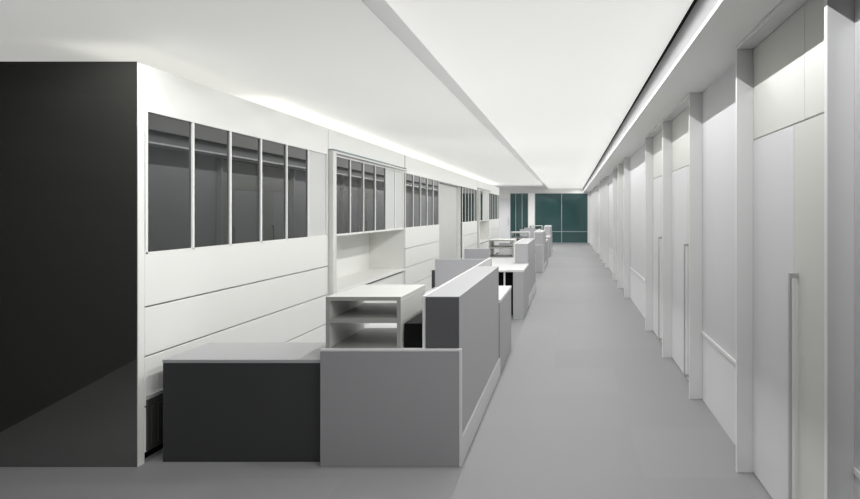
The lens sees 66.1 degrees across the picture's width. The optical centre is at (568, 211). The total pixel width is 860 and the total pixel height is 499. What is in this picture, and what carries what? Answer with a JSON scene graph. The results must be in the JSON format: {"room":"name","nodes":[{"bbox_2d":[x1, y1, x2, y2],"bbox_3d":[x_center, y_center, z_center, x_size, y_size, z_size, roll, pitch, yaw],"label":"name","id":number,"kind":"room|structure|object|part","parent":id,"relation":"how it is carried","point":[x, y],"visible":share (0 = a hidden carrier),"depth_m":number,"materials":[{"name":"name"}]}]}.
{"room":"open-plan office","nodes":[
{"label":"open-plan office","id":0,"kind":"room"},
{"bbox_2d":[0,61,142,466],"bbox_3d":[-3.955,0.328,4.045,2.490,2.545,0.060,0,0,0],"label":"wall","id":1,"kind":"structure","parent":0,"point":[68,129],"depth_m":4.01,"materials":[{"name":"black paint"}]},
{"bbox_2d":[0,0,541,184],"bbox_3d":[-3.130,-1.190,14.600,4.140,0.220,22.800,0,0,0],"label":"ceiling","id":2,"kind":"structure","parent":0,"point":[335,65],"depth_m":4.44,"materials":[{"name":"white paint"}]},
{"bbox_2d":[361,0,542,184],"bbox_3d":[-1.058,-1.147,12.000,0.004,0.136,28.000,0,0,0],"label":"trim","id":3,"kind":"structure","parent":2,"relation":"attached to","point":[381,9],"depth_m":4.84,"materials":[{"name":"white paint"}]},
{"bbox_2d":[0,243,771,498],"bbox_3d":[-1.950,1.650,15.550,6.500,0.100,35.300,0,0,0],"label":"floor","id":4,"kind":"structure","parent":0,"point":[585,402],"depth_m":4.42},
{"bbox_2d":[137,62,327,466],"bbox_3d":[-2.995,0.330,5.598,0.618,2.540,3.167,0,0,0],"label":"wall","id":5,"kind":"structure","parent":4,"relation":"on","point":[236,188],"depth_m":4.96,"materials":[{"name":"white laminate"}]},
{"bbox_3d":[-2.707,0.330,4.046,0.005,2.540,0.062,0,0,0],"label":"cabinet end panel","id":6,"kind":"part","parent":5,"relation":"part of","materials":[{"name":"white laminate"}]},
{"bbox_2d":[146,393,162,450],"bbox_3d":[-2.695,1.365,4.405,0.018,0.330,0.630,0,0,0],"label":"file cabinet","id":7,"kind":"object","parent":5,"relation":"attached to","point":[154,402],"depth_m":4.15,"materials":[{"name":"black"}]},
{"bbox_3d":[-2.736,-0.193,4.355,0.036,0.901,0.492,0,0,0],"label":"glass pane","id":8,"kind":"part","parent":5,"relation":"part of","materials":[{"name":"grey glass"}]},
{"bbox_3d":[-2.736,-0.193,4.865,0.036,0.901,0.492,0,0,0],"label":"glass pane","id":9,"kind":"part","parent":5,"relation":"part of","materials":[{"name":"glass"}]},
{"bbox_3d":[-2.714,1.393,5.630,0.020,0.284,3.098,0,0,0],"label":"drawer","id":10,"kind":"part","parent":5,"relation":"part of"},
{"bbox_3d":[-2.714,1.085,5.630,0.020,0.311,3.098,0,0,0],"label":"drawer","id":11,"kind":"part","parent":5,"relation":"part of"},
{"bbox_3d":[-2.714,0.766,5.630,0.020,0.307,3.098,0,0,0],"label":"drawer","id":12,"kind":"part","parent":5,"relation":"part of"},
{"bbox_3d":[-2.714,0.437,5.630,0.020,0.332,3.098,0,0,0],"label":"drawer","id":13,"kind":"part","parent":5,"relation":"part of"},
{"bbox_3d":[-2.736,-0.193,5.375,0.036,0.901,0.492,0,0,0],"label":"glass pane","id":14,"kind":"part","parent":5,"relation":"part of","materials":[{"name":"glass"}]},
{"bbox_3d":[-2.736,-0.193,5.885,0.036,0.901,0.492,0,0,0],"label":"glass pane","id":15,"kind":"part","parent":5,"relation":"part of","materials":[{"name":"glass"}]},
{"bbox_3d":[-2.736,-0.193,6.395,0.036,0.901,0.492,0,0,0],"label":"glass pane","id":16,"kind":"part","parent":5,"relation":"part of","materials":[{"name":"glass"}]},
{"bbox_3d":[-2.736,-0.193,6.905,0.036,0.901,0.492,0,0,0],"label":"glass pane","id":17,"kind":"part","parent":5,"relation":"part of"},
{"bbox_2d":[162,343,325,461],"bbox_3d":[-2.086,1.272,4.363,1.032,0.655,0.538,0,0,0],"label":"desk","id":18,"kind":"object","parent":4,"relation":"on","point":[223,402],"visible":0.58,"depth_m":4.10,"materials":[{"name":"grey"}]},
{"bbox_2d":[324,128,407,325],"bbox_3d":[-2.970,0.330,8.848,0.667,2.540,3.307,0,0,0],"label":"tall cabinet","id":19,"kind":"object","parent":4,"relation":"on","point":[366,179],"visible":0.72,"depth_m":8.94,"materials":[{"name":"white wood"}]},
{"bbox_3d":[-3.270,0.610,8.330,0.008,0.580,1.580,0,0,0],"label":"panel","id":20,"kind":"part","parent":19,"relation":"part of","materials":[{"name":"white laminate"}]},
{"bbox_3d":[-2.736,-0.193,7.675,0.036,0.901,0.492,0,0,0],"label":"glass pane","id":21,"kind":"part","parent":19,"relation":"part of","materials":[{"name":"glass"}]},
{"bbox_3d":[-2.736,-0.193,8.185,0.036,0.901,0.492,0,0,0],"label":"glass pane","id":22,"kind":"part","parent":19,"relation":"part of","materials":[{"name":"glass"}]},
{"bbox_3d":[-2.671,-0.704,8.799,0.067,0.014,3.207,0,0,0],"label":"rail","id":23,"kind":"part","parent":19,"relation":"part of","materials":[{"name":"grey"}]},
{"bbox_3d":[-2.736,-0.193,8.695,0.036,0.901,0.492,0,0,0],"label":"glass pane","id":24,"kind":"part","parent":19,"relation":"part of","materials":[{"name":"glass"}]},
{"bbox_2d":[337,268,404,292],"bbox_3d":[-2.978,0.940,8.945,0.589,0.030,3.088,0,0,0],"label":"countertop","id":25,"kind":"structure","parent":19,"relation":"on","point":[363,277],"depth_m":9.11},
{"bbox_3d":[-2.736,-0.193,9.205,0.036,0.901,0.492,0,0,0],"label":"glass pane","id":26,"kind":"part","parent":19,"relation":"part of","materials":[{"name":"glass"}]},
{"bbox_3d":[-2.736,-0.193,9.715,0.036,0.901,0.492,0,0,0],"label":"glass pane","id":27,"kind":"part","parent":19,"relation":"part of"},
{"bbox_3d":[-2.736,-0.193,10.225,0.036,0.901,0.492,0,0,0],"label":"glass pane","id":28,"kind":"part","parent":19,"relation":"part of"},
{"bbox_2d":[320,258,510,466],"bbox_3d":[-1.137,1.065,5.765,0.925,1.070,3.500,0,0,0],"label":"desk","id":29,"kind":"object","parent":4,"relation":"on","point":[424,402],"visible":0.99,"depth_m":4.01,"materials":[{"name":"grey"}]},
{"bbox_2d":[326,285,424,347],"bbox_3d":[-1.303,0.705,4.399,0.474,0.334,0.693,0,0,0],"label":"shelf","id":30,"kind":"object","parent":29,"relation":"on","point":[347,312],"visible":0.84,"depth_m":4.25,"materials":[{"name":"white wood"}]},
{"bbox_3d":[-1.528,0.717,4.400,0.024,0.310,0.690,0,0,0],"label":"panel","id":31,"kind":"part","parent":30,"relation":"part of","materials":[{"name":"white"}]},
{"bbox_3d":[-1.078,0.717,4.400,0.024,0.310,0.690,0,0,0],"label":"panel","id":32,"kind":"part","parent":30,"relation":"part of","materials":[{"name":"white"}]},
{"bbox_3d":[-1.125,1.238,4.030,0.873,0.725,0.030,0,0,0],"label":"panel","id":33,"kind":"part","parent":29,"relation":"part of","materials":[{"name":"grey"}]},
{"bbox_2d":[404,312,421,347],"bbox_3d":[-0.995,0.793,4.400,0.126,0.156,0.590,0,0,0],"label":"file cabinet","id":34,"kind":"object","parent":29,"relation":"on","point":[413,327],"depth_m":4.11,"materials":[{"name":"black"}]},
{"bbox_2d":[404,155,438,291],"bbox_3d":[-3.004,0.330,11.960,0.600,2.540,2.764,0,0,0],"label":"wall","id":35,"kind":"structure","parent":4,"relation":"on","point":[421,180],"depth_m":11.65,"materials":[{"name":"white paint"}]},
{"bbox_3d":[-2.736,-0.193,10.872,0.036,0.901,0.526,0,0,0],"label":"glass pane","id":36,"kind":"part","parent":35,"relation":"part of","materials":[{"name":"glass"}]},
{"bbox_3d":[-2.736,-0.193,11.416,0.036,0.901,0.526,0,0,0],"label":"glass pane","id":37,"kind":"part","parent":35,"relation":"part of","materials":[{"name":"glass"}]},
{"bbox_3d":[-2.714,1.393,11.960,0.020,0.284,2.758,0,0,0],"label":"drawer","id":38,"kind":"part","parent":35,"relation":"part of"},
{"bbox_3d":[-2.714,1.085,11.960,0.020,0.311,2.758,0,0,0],"label":"drawer","id":39,"kind":"part","parent":35,"relation":"part of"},
{"bbox_3d":[-2.714,0.766,11.960,0.020,0.307,2.758,0,0,0],"label":"drawer","id":40,"kind":"part","parent":35,"relation":"part of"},
{"bbox_3d":[-2.714,0.437,11.960,0.020,0.332,2.758,0,0,0],"label":"drawer","id":41,"kind":"part","parent":35,"relation":"part of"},
{"bbox_3d":[-2.736,-0.193,11.960,0.036,0.901,0.526,0,0,0],"label":"glass pane","id":42,"kind":"part","parent":35,"relation":"part of","materials":[{"name":"glass"}]},
{"bbox_3d":[-2.736,-0.193,12.504,0.036,0.901,0.526,0,0,0],"label":"glass pane","id":43,"kind":"part","parent":35,"relation":"part of","materials":[{"name":"glass"}]},
{"bbox_3d":[-2.736,-0.193,13.048,0.036,0.901,0.526,0,0,0],"label":"glass pane","id":44,"kind":"part","parent":35,"relation":"part of","materials":[{"name":"glass"}]},
{"bbox_2d":[437,167,461,258],"bbox_3d":[-3.004,0.330,14.795,0.600,2.540,2.900,0,0,0],"label":"tall cabinet","id":45,"kind":"object","parent":4,"relation":"on","point":[449,181],"visible":0.37,"depth_m":14.98,"materials":[{"name":"white wood"}]},
{"bbox_2d":[457,175,476,258],"bbox_3d":[-3.004,0.330,17.545,0.600,2.540,2.594,0,0,0],"label":"storage cabinet","id":46,"kind":"object","parent":4,"relation":"on","point":[466,194],"visible":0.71,"depth_m":16.97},
{"bbox_3d":[-2.736,-0.193,16.525,0.036,0.901,0.492,0,0,0],"label":"glass pane","id":47,"kind":"part","parent":46,"relation":"part of","materials":[{"name":"glass"}]},
{"bbox_3d":[-2.736,-0.193,17.035,0.036,0.901,0.492,0,0,0],"label":"glass pane","id":48,"kind":"part","parent":46,"relation":"part of","materials":[{"name":"glass"}]},
{"bbox_3d":[-2.714,1.085,17.545,0.020,0.311,2.588,0,0,0],"label":"drawer","id":49,"kind":"part","parent":46,"relation":"part of","materials":[{"name":"white laminate"}]},
{"bbox_3d":[-2.714,0.766,17.545,0.020,0.307,2.588,0,0,0],"label":"drawer","id":50,"kind":"part","parent":46,"relation":"part of","materials":[{"name":"white laminate"}]},
{"bbox_3d":[-2.714,0.437,17.545,0.020,0.332,2.588,0,0,0],"label":"drawer","id":51,"kind":"part","parent":46,"relation":"part of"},
{"bbox_3d":[-2.736,-0.193,17.545,0.036,0.901,0.492,0,0,0],"label":"glass pane","id":52,"kind":"part","parent":46,"relation":"part of","materials":[{"name":"glass"}]},
{"bbox_3d":[-2.736,-0.193,18.055,0.036,0.901,0.492,0,0,0],"label":"glass pane","id":53,"kind":"part","parent":46,"relation":"part of","materials":[{"name":"glass"}]},
{"bbox_3d":[-2.736,-0.193,18.565,0.036,0.901,0.492,0,0,0],"label":"glass pane","id":54,"kind":"part","parent":46,"relation":"part of","materials":[{"name":"glass"}]},
{"bbox_2d":[476,180,490,248],"bbox_3d":[-2.970,0.330,20.273,0.667,2.540,2.797,0,0,0],"label":"tall cabinet","id":55,"kind":"object","parent":4,"relation":"on","point":[483,191],"visible":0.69,"depth_m":20.48,"materials":[{"name":"white wood"}]},
{"bbox_3d":[-2.736,-0.193,19.865,0.036,0.901,0.492,0,0,0],"label":"glass pane","id":56,"kind":"part","parent":55,"relation":"part of","materials":[{"name":"glass"}]},
{"bbox_3d":[-2.736,-0.193,20.375,0.036,0.901,0.492,0,0,0],"label":"glass pane","id":57,"kind":"part","parent":55,"relation":"part of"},
{"bbox_3d":[-2.736,-0.193,20.885,0.036,0.901,0.492,0,0,0],"label":"glass pane","id":58,"kind":"part","parent":55,"relation":"part of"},
{"bbox_3d":[-2.736,-0.193,21.395,0.036,0.901,0.492,0,0,0],"label":"glass pane","id":59,"kind":"part","parent":55,"relation":"part of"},
{"bbox_2d":[489,184,498,253],"bbox_3d":[-3.004,0.330,23.250,0.600,2.540,3.104,0,0,0],"label":"storage cabinet","id":60,"kind":"object","parent":4,"relation":"on","point":[494,194],"visible":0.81,"depth_m":23.23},
{"bbox_3d":[-2.736,-0.193,21.975,0.036,0.901,0.492,0,0,0],"label":"glass pane","id":61,"kind":"part","parent":60,"relation":"part of","materials":[{"name":"glass"}]},
{"bbox_3d":[-2.714,0.766,23.250,0.020,0.307,3.098,0,0,0],"label":"drawer","id":62,"kind":"part","parent":60,"relation":"part of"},
{"bbox_3d":[-2.714,0.437,23.250,0.020,0.332,3.098,0,0,0],"label":"drawer","id":63,"kind":"part","parent":60,"relation":"part of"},
{"bbox_2d":[464,238,535,318],"bbox_3d":[-1.119,1.065,11.300,0.887,1.070,3.500,0,0,0],"label":"desk","id":64,"kind":"object","parent":4,"relation":"on","point":[518,272],"visible":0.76,"depth_m":9.99,"materials":[{"name":"grey"}]},
{"bbox_2d":[489,238,515,256],"bbox_3d":[-1.303,0.705,12.643,0.474,0.334,0.693,0,0,0],"label":"shelf","id":65,"kind":"object","parent":64,"relation":"on","point":[492,246],"visible":0.84,"depth_m":12.49,"materials":[{"name":"grey wood"}]},
{"bbox_3d":[-1.528,0.717,12.645,0.024,0.310,0.690,0,0,0],"label":"panel","id":66,"kind":"part","parent":65,"relation":"part of","materials":[{"name":"white wood"}]},
{"bbox_3d":[-0.999,1.235,9.740,0.323,0.670,0.020,0,0,0],"label":"modesty panel","id":67,"kind":"part","parent":64,"relation":"part of","materials":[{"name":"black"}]},
{"bbox_2d":[510,229,547,272],"bbox_3d":[-1.137,1.065,18.615,0.925,1.070,3.500,0,0,0],"label":"desk","id":68,"kind":"object","parent":4,"relation":"on","point":[541,243],"visible":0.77,"depth_m":16.90,"materials":[{"name":"grey wood"}]},
{"bbox_2d":[511,232,529,244],"bbox_3d":[-1.303,0.705,17.248,0.474,0.334,0.693,0,0,0],"label":"shelf","id":69,"kind":"object","parent":68,"relation":"on","point":[512,233],"visible":0.61,"depth_m":16.90,"materials":[{"name":"grey"}]},
{"bbox_3d":[-1.125,1.238,16.880,0.873,0.725,0.030,0,0,0],"label":"panel","id":70,"kind":"part","parent":68,"relation":"part of","materials":[{"name":"grey"}]},
{"bbox_2d":[524,225,551,257],"bbox_3d":[-1.119,1.065,24.150,0.887,1.070,3.500,0,0,0],"label":"desk","id":71,"kind":"object","parent":4,"relation":"on","point":[548,228],"visible":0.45,"depth_m":23.62,"materials":[{"name":"grey"}]},
{"bbox_2d":[385,0,692,187],"bbox_3d":[-2.243,-1.255,17.950,5.915,0.080,30.100,0,0,0],"label":"ceiling","id":72,"kind":"structure","parent":0,"point":[558,79],"depth_m":5.17,"materials":[{"name":"white paint"}]},
{"bbox_2d":[499,188,588,242],"bbox_3d":[-2.030,0.182,33.025,6.340,2.835,0.250,0,0,0],"label":"wall","id":73,"kind":"structure","parent":0,"point":[503,192],"depth_m":33.00,"materials":[{"name":"white paint"}]},
{"bbox_2d":[499,198,508,242],"bbox_3d":[-3.335,0.438,32.955,0.530,2.315,0.090,0,0,0],"label":"door","id":74,"kind":"structure","parent":73,"relation":"in","point":[503,202],"depth_m":32.95,"materials":[{"name":"silver metal"}]},
{"bbox_2d":[510,193,527,242],"bbox_3d":[-2.570,0.318,33.055,0.940,2.565,0.090,0,0,0],"label":"window","id":75,"kind":"structure","parent":73,"relation":"in","point":[518,202],"depth_m":33.06,"materials":[{"name":"teal glass"}]},
{"bbox_2d":[535,193,587,242],"bbox_3d":[-0.400,0.318,33.055,2.740,2.565,0.090,0,0,0],"label":"window","id":76,"kind":"structure","parent":73,"relation":"in","point":[567,213],"depth_m":33.06,"materials":[{"name":"teal glass"}]},
{"bbox_2d":[583,0,697,187],"bbox_3d":[0.730,-1.260,15.500,0.030,0.070,35.000,0,0,0],"label":"trim","id":77,"kind":"structure","parent":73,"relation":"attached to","point":[694,1],"depth_m":5.21,"materials":[{"name":"black"}]},
{"bbox_2d":[583,0,718,191],"bbox_3d":[0.743,-1.129,15.500,0.004,0.172,35.000,0,0,0],"label":"trim","id":78,"kind":"structure","parent":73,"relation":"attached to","point":[702,9],"depth_m":4.77,"materials":[{"name":"grey paint"}]},
{"bbox_2d":[584,0,723,190],"bbox_3d":[0.742,-1.029,15.500,0.006,0.026,35.000,0,0,0],"label":"trim","id":79,"kind":"structure","parent":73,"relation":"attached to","point":[719,3],"depth_m":4.36,"materials":[{"name":"white paint"}]},
{"bbox_2d":[584,0,782,191],"bbox_3d":[1.022,-1.157,15.500,0.555,0.275,35.000,0,0,0],"label":"ceiling","id":80,"kind":"structure","parent":0,"point":[712,53],"depth_m":4.49,"materials":[{"name":"white paint"}]},
{"bbox_2d":[598,0,859,498],"bbox_3d":[1.220,0.290,17.700,0.160,2.620,30.600,0,0,0],"label":"wall","id":81,"kind":"structure","parent":0,"point":[719,99],"depth_m":4.88,"materials":[{"name":"white paint"}]},
{"bbox_2d":[589,191,592,244],"bbox_3d":[1.085,0.290,31.415,0.110,2.619,1.630,0,0,0],"label":"door","id":82,"kind":"structure","parent":81,"relation":"in","point":[590,192],"depth_m":30.60,"materials":[{"name":"white wood"}]},
{"bbox_2d":[593,188,593,248],"bbox_3d":[1.085,0.290,27.200,0.110,2.619,1.580,0,0,0],"label":"door","id":83,"kind":"structure","parent":81,"relation":"in","point":[593,188],"depth_m":27.96,"materials":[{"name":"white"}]},
{"bbox_2d":[594,186,597,252],"bbox_3d":[1.085,0.290,25.610,0.110,2.619,1.580,0,0,0],"label":"door","id":84,"kind":"structure","parent":81,"relation":"in","point":[595,187],"depth_m":24.82,"materials":[{"name":"white wood"}]},
{"bbox_2d":[600,180,601,259],"bbox_3d":[1.085,0.290,20.750,0.110,2.619,1.580,0,0,0],"label":"door","id":85,"kind":"structure","parent":81,"relation":"in","point":[601,180],"depth_m":21.51,"materials":[{"name":"white wood"}]},
{"bbox_2d":[602,177,608,267],"bbox_3d":[1.085,0.290,19.160,0.110,2.619,1.580,0,0,0],"label":"door","id":86,"kind":"structure","parent":81,"relation":"in","point":[605,181],"depth_m":18.37,"materials":[{"name":"white wood"}]},
{"bbox_2d":[613,164,617,279],"bbox_3d":[1.085,0.290,14.300,0.110,2.619,1.580,0,0,0],"label":"door","id":87,"kind":"structure","parent":81,"relation":"in","point":[615,169],"depth_m":15.06,"materials":[{"name":"white wood"}]},
{"bbox_2d":[618,157,629,297],"bbox_3d":[1.085,0.290,12.710,0.110,2.619,1.580,0,0,0],"label":"door","id":88,"kind":"structure","parent":81,"relation":"in","point":[624,164],"depth_m":11.92,"materials":[{"name":"white wood"}]},
{"bbox_2d":[645,120,662,356],"bbox_3d":[1.085,0.290,7.850,0.110,2.619,1.580,0,0,0],"label":"door","id":89,"kind":"structure","parent":81,"relation":"in","point":[654,138],"depth_m":8.44,"materials":[{"name":"white wood"}]},
{"bbox_3d":[1.135,-0.721,7.850,0.010,0.554,1.518,0,0,0],"label":"transom panel","id":90,"kind":"part","parent":89,"relation":"part of","materials":[{"name":"white"}]},
{"bbox_3d":[1.107,0.927,7.765,0.043,1.255,0.028,0,0,0],"label":"handle","id":91,"kind":"part","parent":89,"relation":"part of","materials":[{"name":"silver metal"}]},
{"bbox_3d":[1.134,0.578,7.454,0.012,2.028,0.726,0,0,0],"label":"fixed panel","id":92,"kind":"part","parent":89,"relation":"part of","materials":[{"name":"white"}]},
{"bbox_2d":[663,93,701,398],"bbox_3d":[1.085,0.290,6.260,0.110,2.619,1.580,0,0,0],"label":"door","id":93,"kind":"structure","parent":81,"relation":"in","point":[682,127],"depth_m":6.30,"materials":[{"name":"white wood"}]},
{"bbox_3d":[1.135,-0.721,6.260,0.010,0.554,1.518,0,0,0],"label":"transom panel","id":94,"kind":"part","parent":93,"relation":"part of","materials":[{"name":"white"}]},
{"bbox_3d":[1.107,0.927,6.045,0.043,1.255,0.028,0,0,0],"label":"handle","id":95,"kind":"part","parent":93,"relation":"part of","materials":[{"name":"silver metal"}]},
{"bbox_3d":[1.134,0.578,5.799,0.012,2.028,0.596,0,0,0],"label":"fixed panel","id":96,"kind":"part","parent":93,"relation":"part of","materials":[{"name":"white wood"}]},
{"bbox_2d":[701,331,735,364],"bbox_3d":[1.135,1.029,4.714,0.009,0.026,1.504,0,0,0],"label":"trim","id":97,"kind":"structure","parent":81,"relation":"attached to","point":[728,356],"depth_m":4.81,"materials":[{"name":"white"}]},
{"bbox_2d":[736,0,854,498],"bbox_3d":[1.085,0.290,3.255,0.110,2.619,1.403,0,0,0],"label":"door","id":98,"kind":"structure","parent":81,"relation":"in","point":[795,184],"depth_m":3.16,"materials":[{"name":"white wood"}]},
{"bbox_3d":[1.135,-0.721,3.255,0.010,0.554,1.341,0,0,0],"label":"transom panel","id":99,"kind":"part","parent":98,"relation":"part of","materials":[{"name":"white"}]},
{"bbox_3d":[1.107,0.927,3.155,0.043,1.255,0.028,0,0,0],"label":"handle","id":100,"kind":"part","parent":98,"relation":"part of","materials":[{"name":"silver metal"}]},
{"bbox_3d":[1.134,0.578,2.896,0.012,2.028,0.623,0,0,0],"label":"fixed panel","id":101,"kind":"part","parent":98,"relation":"part of","materials":[{"name":"white wood"}]},
{"bbox_3d":[1.220,0.290,0.200,0.160,2.620,4.400,0,0,0],"label":"wall","id":102,"kind":"structure","parent":0,"visible":0},
{"bbox_2d":[853,467,859,478],"bbox_3d":[1.135,1.029,0.275,0.009,0.026,4.546,0,0,0],"label":"trim","id":103,"kind":"structure","parent":102,"relation":"attached to","point":[856,472],"depth_m":2.52,"materials":[{"name":"white"}]}
]}

